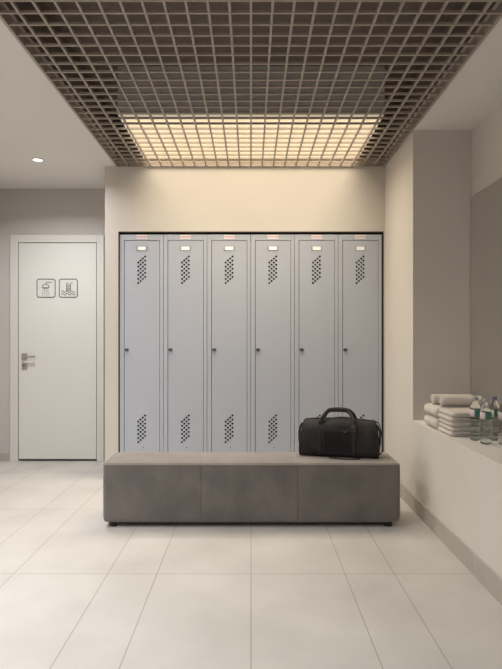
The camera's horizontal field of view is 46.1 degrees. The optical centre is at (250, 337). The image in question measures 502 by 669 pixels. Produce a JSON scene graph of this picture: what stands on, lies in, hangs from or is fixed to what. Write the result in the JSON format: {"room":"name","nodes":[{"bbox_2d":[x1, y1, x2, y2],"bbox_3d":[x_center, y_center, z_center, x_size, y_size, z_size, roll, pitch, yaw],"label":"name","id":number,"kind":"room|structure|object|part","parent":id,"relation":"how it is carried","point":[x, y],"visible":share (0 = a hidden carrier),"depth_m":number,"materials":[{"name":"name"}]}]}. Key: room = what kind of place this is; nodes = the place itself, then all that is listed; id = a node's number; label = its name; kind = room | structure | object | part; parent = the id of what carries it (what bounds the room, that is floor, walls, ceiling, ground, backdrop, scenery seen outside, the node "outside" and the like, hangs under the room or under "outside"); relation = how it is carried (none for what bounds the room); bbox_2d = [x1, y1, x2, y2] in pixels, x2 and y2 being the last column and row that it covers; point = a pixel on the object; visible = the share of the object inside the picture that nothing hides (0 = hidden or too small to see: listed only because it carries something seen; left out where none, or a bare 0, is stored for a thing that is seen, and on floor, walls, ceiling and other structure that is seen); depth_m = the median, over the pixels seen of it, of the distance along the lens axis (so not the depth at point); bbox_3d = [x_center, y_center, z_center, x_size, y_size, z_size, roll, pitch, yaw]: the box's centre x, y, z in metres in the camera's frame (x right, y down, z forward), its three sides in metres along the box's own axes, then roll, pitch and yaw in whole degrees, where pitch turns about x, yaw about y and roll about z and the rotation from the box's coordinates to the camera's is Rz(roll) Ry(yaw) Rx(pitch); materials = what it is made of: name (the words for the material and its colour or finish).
{"room":"changing room","nodes":[
{"label":"changing room","id":0,"kind":"room"},
{"bbox_2d":[0,189,104,460],"bbox_3d":[-2.025,-0.137,6.130,1.450,2.807,0.100,0,0,0],"label":"wall","id":1,"kind":"structure","parent":0,"point":[22,211],"depth_m":6.08,"materials":[{"name":"beige paint"}]},
{"bbox_2d":[0,453,9,460],"bbox_3d":[-2.613,1.224,6.073,0.274,0.085,0.014,0,0,0],"label":"baseboard","id":2,"kind":"structure","parent":1,"relation":"attached to","point":[3,456],"depth_m":6.07,"materials":[{"name":"tile"}]},
{"bbox_2d":[10,235,103,460],"bbox_3d":[-1.994,0.103,6.075,0.961,2.329,0.130,0,0,0],"label":"door","id":3,"kind":"structure","parent":1,"relation":"attached to","point":[57,343],"depth_m":6.07,"materials":[{"name":"grey paint"}]},
{"bbox_3d":[-2.280,0.189,6.038,0.152,0.065,0.056,0,0,0],"label":"handle","id":4,"kind":"part","parent":3,"relation":"part of","materials":[{"name":"silver metal"}]},
{"bbox_2d":[37,279,55,297],"bbox_3d":[-2.106,-0.512,6.064,0.194,0.194,0.004,0,0,0],"label":"sign","id":5,"kind":"object","parent":3,"relation":"attached to","point":[46,288],"visible":1,"depth_m":6.06,"materials":[{"name":"paint"}]},
{"bbox_2d":[59,279,77,297],"bbox_3d":[-1.877,-0.512,6.064,0.194,0.194,0.004,0,0,0],"label":"sign","id":6,"kind":"object","parent":3,"relation":"attached to","point":[68,288],"visible":1,"depth_m":6.06,"materials":[{"name":"paint"}]},
{"bbox_2d":[105,166,117,461],"bbox_3d":[-1.247,-0.137,5.592,0.120,2.807,0.620,0,0,0],"label":"wall","id":7,"kind":"structure","parent":0,"point":[111,172],"depth_m":5.28,"materials":[{"name":"beige paint"}]},
{"bbox_2d":[118,167,382,230],"bbox_3d":[-0.001,-1.246,5.592,2.373,0.587,0.620,0,0,0],"label":"wall","id":8,"kind":"structure","parent":0,"point":[149,198],"depth_m":5.28,"materials":[{"name":"beige paint"}]},
{"bbox_2d":[0,460,501,668],"bbox_3d":[-0.425,1.317,2.290,4.850,0.100,7.980,0,0,0],"label":"floor","id":9,"kind":"structure","parent":0,"point":[78,591],"depth_m":2.96,"materials":[{"name":"tile"}]},
{"bbox_2d":[103,452,399,526],"bbox_3d":[0.004,1.052,4.143,1.993,0.430,0.421,0,0,0],"label":"upholstered bench","id":10,"kind":"object","parent":9,"relation":"on","point":[137,486],"visible":0.94,"depth_m":3.93,"materials":[{"name":"grey fabric"}]},
{"bbox_2d":[298,407,382,459],"bbox_3d":[0.632,0.665,4.190,0.592,0.344,0.275,0,0,14],"label":"duffel bag","id":11,"kind":"object","parent":10,"relation":"on","point":[353,437],"visible":1,"depth_m":4.10,"materials":[{"name":"black fabric"}]},
{"bbox_3d":[0.608,0.553,4.156,0.262,0.109,0.078,0,0,14],"label":"carry handle","id":12,"kind":"part","parent":11,"relation":"part of","materials":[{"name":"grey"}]},
{"bbox_2d":[0,2,501,188],"bbox_3d":[-0.425,-1.760,2.290,4.850,0.440,7.980,0,0,0],"label":"ceiling","id":13,"kind":"structure","parent":0,"point":[21,5],"depth_m":3.89,"materials":[{"name":"white paint"}]},
{"bbox_2d":[32,158,43,161],"bbox_3d":[-1.840,-1.538,5.090,0.102,0.012,0.102,0,0,0],"label":"recessed light","id":14,"kind":"object","parent":13,"relation":"in","point":[33,159],"visible":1,"depth_m":5.09,"materials":[{"name":"white"}]},
{"bbox_2d":[0,0,501,166],"bbox_3d":[-0.003,-1.562,3.416,2.403,0.060,3.728,0,0,0],"label":"grid","id":15,"kind":"object","parent":13,"relation":"in","point":[21,37],"visible":1,"depth_m":3.42,"materials":[{"name":"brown metal"}]},
{"bbox_2d":[117,66,384,156],"bbox_3d":[0.000,-1.775,4.760,1.920,0.360,1.040,0,0,0],"label":"light panel","id":16,"kind":"object","parent":13,"relation":"attached to","point":[119,75],"visible":0.43,"depth_m":4.24,"materials":[{"name":"beige"}]},
{"bbox_2d":[119,115,382,156],"bbox_3d":[0.000,-1.601,4.760,1.900,0.012,1.020,0,0,0],"label":"diffuser","id":17,"kind":"object","parent":16,"relation":"attached to","point":[127,120],"depth_m":4.65,"materials":[{"name":"beige plastic"}]},
{"bbox_2d":[383,102,501,578],"bbox_3d":[1.462,-0.137,2.151,0.551,2.807,7.502,0,0,0],"label":"wall","id":18,"kind":"structure","parent":0,"point":[431,181],"depth_m":4.37,"materials":[{"name":"beige paint"}]},
{"bbox_2d":[424,414,439,428],"bbox_3d":[1.362,0.568,4.020,0.304,0.077,0.262,0,0,0],"label":"folded towel","id":19,"kind":"object","parent":18,"relation":"on","point":[431,420],"visible":0.33,"depth_m":3.97,"materials":[{"name":"fabric"}]},
{"bbox_2d":[424,403,469,417],"bbox_3d":[1.362,0.491,4.020,0.303,0.077,0.262,0,0,0],"label":"folded towel","id":20,"kind":"object","parent":19,"relation":"on","point":[432,409],"visible":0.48,"depth_m":3.92,"materials":[{"name":"fabric"}]},
{"bbox_2d":[430,394,471,403],"bbox_3d":[1.375,0.418,4.042,0.274,0.068,0.072,0,0,0],"label":"rolled towel","id":21,"kind":"object","parent":20,"relation":"on","point":[434,397],"visible":0.38,"depth_m":4.02,"materials":[{"name":"fabric"}]},
{"bbox_2d":[439,396,482,405],"bbox_3d":[1.395,0.418,3.922,0.273,0.070,0.074,0,0,0],"label":"rolled towel","id":22,"kind":"object","parent":20,"relation":"on","point":[443,400],"visible":0.86,"depth_m":3.89,"materials":[{"name":"fabric"}]},
{"bbox_2d":[400,482,501,604],"bbox_3d":[1.194,1.210,1.841,0.012,0.115,6.879,0,0,0],"label":"baseboard","id":23,"kind":"structure","parent":18,"relation":"attached to","point":[486,576],"depth_m":3.39,"materials":[{"name":"tile"}]},
{"bbox_2d":[438,426,469,435],"bbox_3d":[1.367,0.592,3.752,0.288,0.030,0.255,0,0,0],"label":"folded towel","id":24,"kind":"object","parent":18,"relation":"on","point":[440,428],"visible":0.42,"depth_m":3.63,"materials":[{"name":"fabric"}]},
{"bbox_2d":[439,422,469,431],"bbox_3d":[1.377,0.562,3.755,0.294,0.030,0.255,0,0,0],"label":"folded towel","id":25,"kind":"object","parent":24,"relation":"on","point":[454,429],"visible":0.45,"depth_m":3.63,"materials":[{"name":"fabric"}]},
{"bbox_2d":[439,417,469,426],"bbox_3d":[1.370,0.533,3.752,0.287,0.030,0.255,0,0,0],"label":"folded towel","id":26,"kind":"object","parent":25,"relation":"on","point":[453,424],"visible":0.43,"depth_m":3.63,"materials":[{"name":"fabric"}]},
{"bbox_2d":[438,413,469,421],"bbox_3d":[1.369,0.503,3.755,0.294,0.031,0.255,0,0,0],"label":"folded towel","id":27,"kind":"object","parent":26,"relation":"on","point":[444,416],"visible":0.48,"depth_m":3.63,"materials":[{"name":"fabric"}]},
{"bbox_2d":[439,408,469,416],"bbox_3d":[1.375,0.472,3.752,0.289,0.032,0.255,0,0,0],"label":"folded towel","id":28,"kind":"object","parent":27,"relation":"on","point":[453,412],"visible":0.66,"depth_m":3.68,"materials":[{"name":"fabric"}]},
{"bbox_2d":[470,396,480,440],"bbox_3d":[1.330,0.476,3.500,0.062,0.260,0.062,0,0,0],"label":"water bottle","id":29,"kind":"object","parent":18,"relation":"on","point":[475,408],"visible":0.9,"depth_m":3.48,"materials":[{"name":"clear plastic"}]},
{"bbox_2d":[480,398,491,444],"bbox_3d":[1.345,0.476,3.380,0.062,0.260,0.062,0,0,0],"label":"water bottle","id":30,"kind":"object","parent":18,"relation":"on","point":[485,411],"visible":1,"depth_m":3.36,"materials":[{"name":"clear plastic"}]},
{"bbox_2d":[471,177,501,407],"bbox_3d":[1.631,-0.219,2.183,0.012,1.650,4.367,0,0,0],"label":"wall mirror","id":31,"kind":"object","parent":18,"relation":"attached to","point":[486,205],"visible":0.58,"depth_m":4.05,"materials":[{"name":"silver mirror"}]},
{"bbox_2d":[490,396,498,440],"bbox_3d":[1.445,0.476,3.500,0.062,0.260,0.062,0,0,0],"label":"water bottle","id":32,"kind":"object","parent":18,"relation":"on","point":[494,405],"visible":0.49,"depth_m":3.48,"materials":[{"name":"clear plastic"}]},
{"bbox_2d":[498,398,501,443],"bbox_3d":[1.445,0.476,3.375,0.062,0.260,0.062,0,0,0],"label":"water bottle","id":33,"kind":"object","parent":18,"relation":"on","point":[500,406],"visible":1,"depth_m":3.36,"materials":[{"name":"clear plastic"}]},
{"bbox_3d":[-0.001,1.207,5.592,2.373,0.120,0.620,0,0,0],"label":"wall","id":34,"kind":"structure","parent":0,"visible":0},
{"bbox_2d":[120,235,162,451],"bbox_3d":[-0.982,0.110,5.516,0.388,2.074,0.500,0,0,0],"label":"locker","id":35,"kind":"object","parent":34,"relation":"on","point":[141,256],"visible":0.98,"depth_m":5.29,"materials":[{"name":"metal"}]},
{"bbox_2d":[163,235,206,451],"bbox_3d":[-0.590,0.110,5.516,0.388,2.074,0.500,0,0,0],"label":"locker","id":36,"kind":"object","parent":34,"relation":"on","point":[184,256],"visible":0.97,"depth_m":5.29,"materials":[{"name":"metal"}]},
{"bbox_2d":[207,235,250,451],"bbox_3d":[-0.198,0.110,5.516,0.388,2.074,0.500,0,0,0],"label":"locker","id":37,"kind":"object","parent":34,"relation":"on","point":[228,256],"visible":0.97,"depth_m":5.29,"materials":[{"name":"metal"}]},
{"bbox_2d":[118,231,383,451],"bbox_3d":[-0.001,0.097,5.556,2.373,2.100,0.553,0,0,0],"label":"trim","id":38,"kind":"structure","parent":34,"relation":"on","point":[119,232],"depth_m":5.28,"materials":[{"name":"grey metal"}]},
{"bbox_2d":[251,235,293,451],"bbox_3d":[0.193,0.110,5.516,0.388,2.074,0.500,0,0,0],"label":"locker","id":39,"kind":"object","parent":34,"relation":"on","point":[272,256],"visible":0.98,"depth_m":5.29,"materials":[{"name":"metal"}]},
{"bbox_2d":[294,235,337,451],"bbox_3d":[0.585,0.110,5.516,0.388,2.074,0.500,0,0,0],"label":"locker","id":40,"kind":"object","parent":34,"relation":"on","point":[315,256],"visible":0.83,"depth_m":5.29,"materials":[{"name":"metal"}]},
{"bbox_3d":[0.590,0.113,5.296,0.315,1.970,0.016,0,0,0],"label":"door","id":41,"kind":"part","parent":40,"relation":"part of","materials":[{"name":"paint"}]},
{"bbox_2d":[338,235,381,451],"bbox_3d":[0.977,0.110,5.516,0.388,2.074,0.500,0,0,0],"label":"locker","id":42,"kind":"object","parent":34,"relation":"on","point":[359,256],"visible":0.83,"depth_m":5.29,"materials":[{"name":"metal"}]},
{"bbox_3d":[0.982,0.113,5.296,0.315,1.970,0.016,0,0,0],"label":"door","id":43,"kind":"part","parent":42,"relation":"part of","materials":[{"name":"paint"}]}
]}

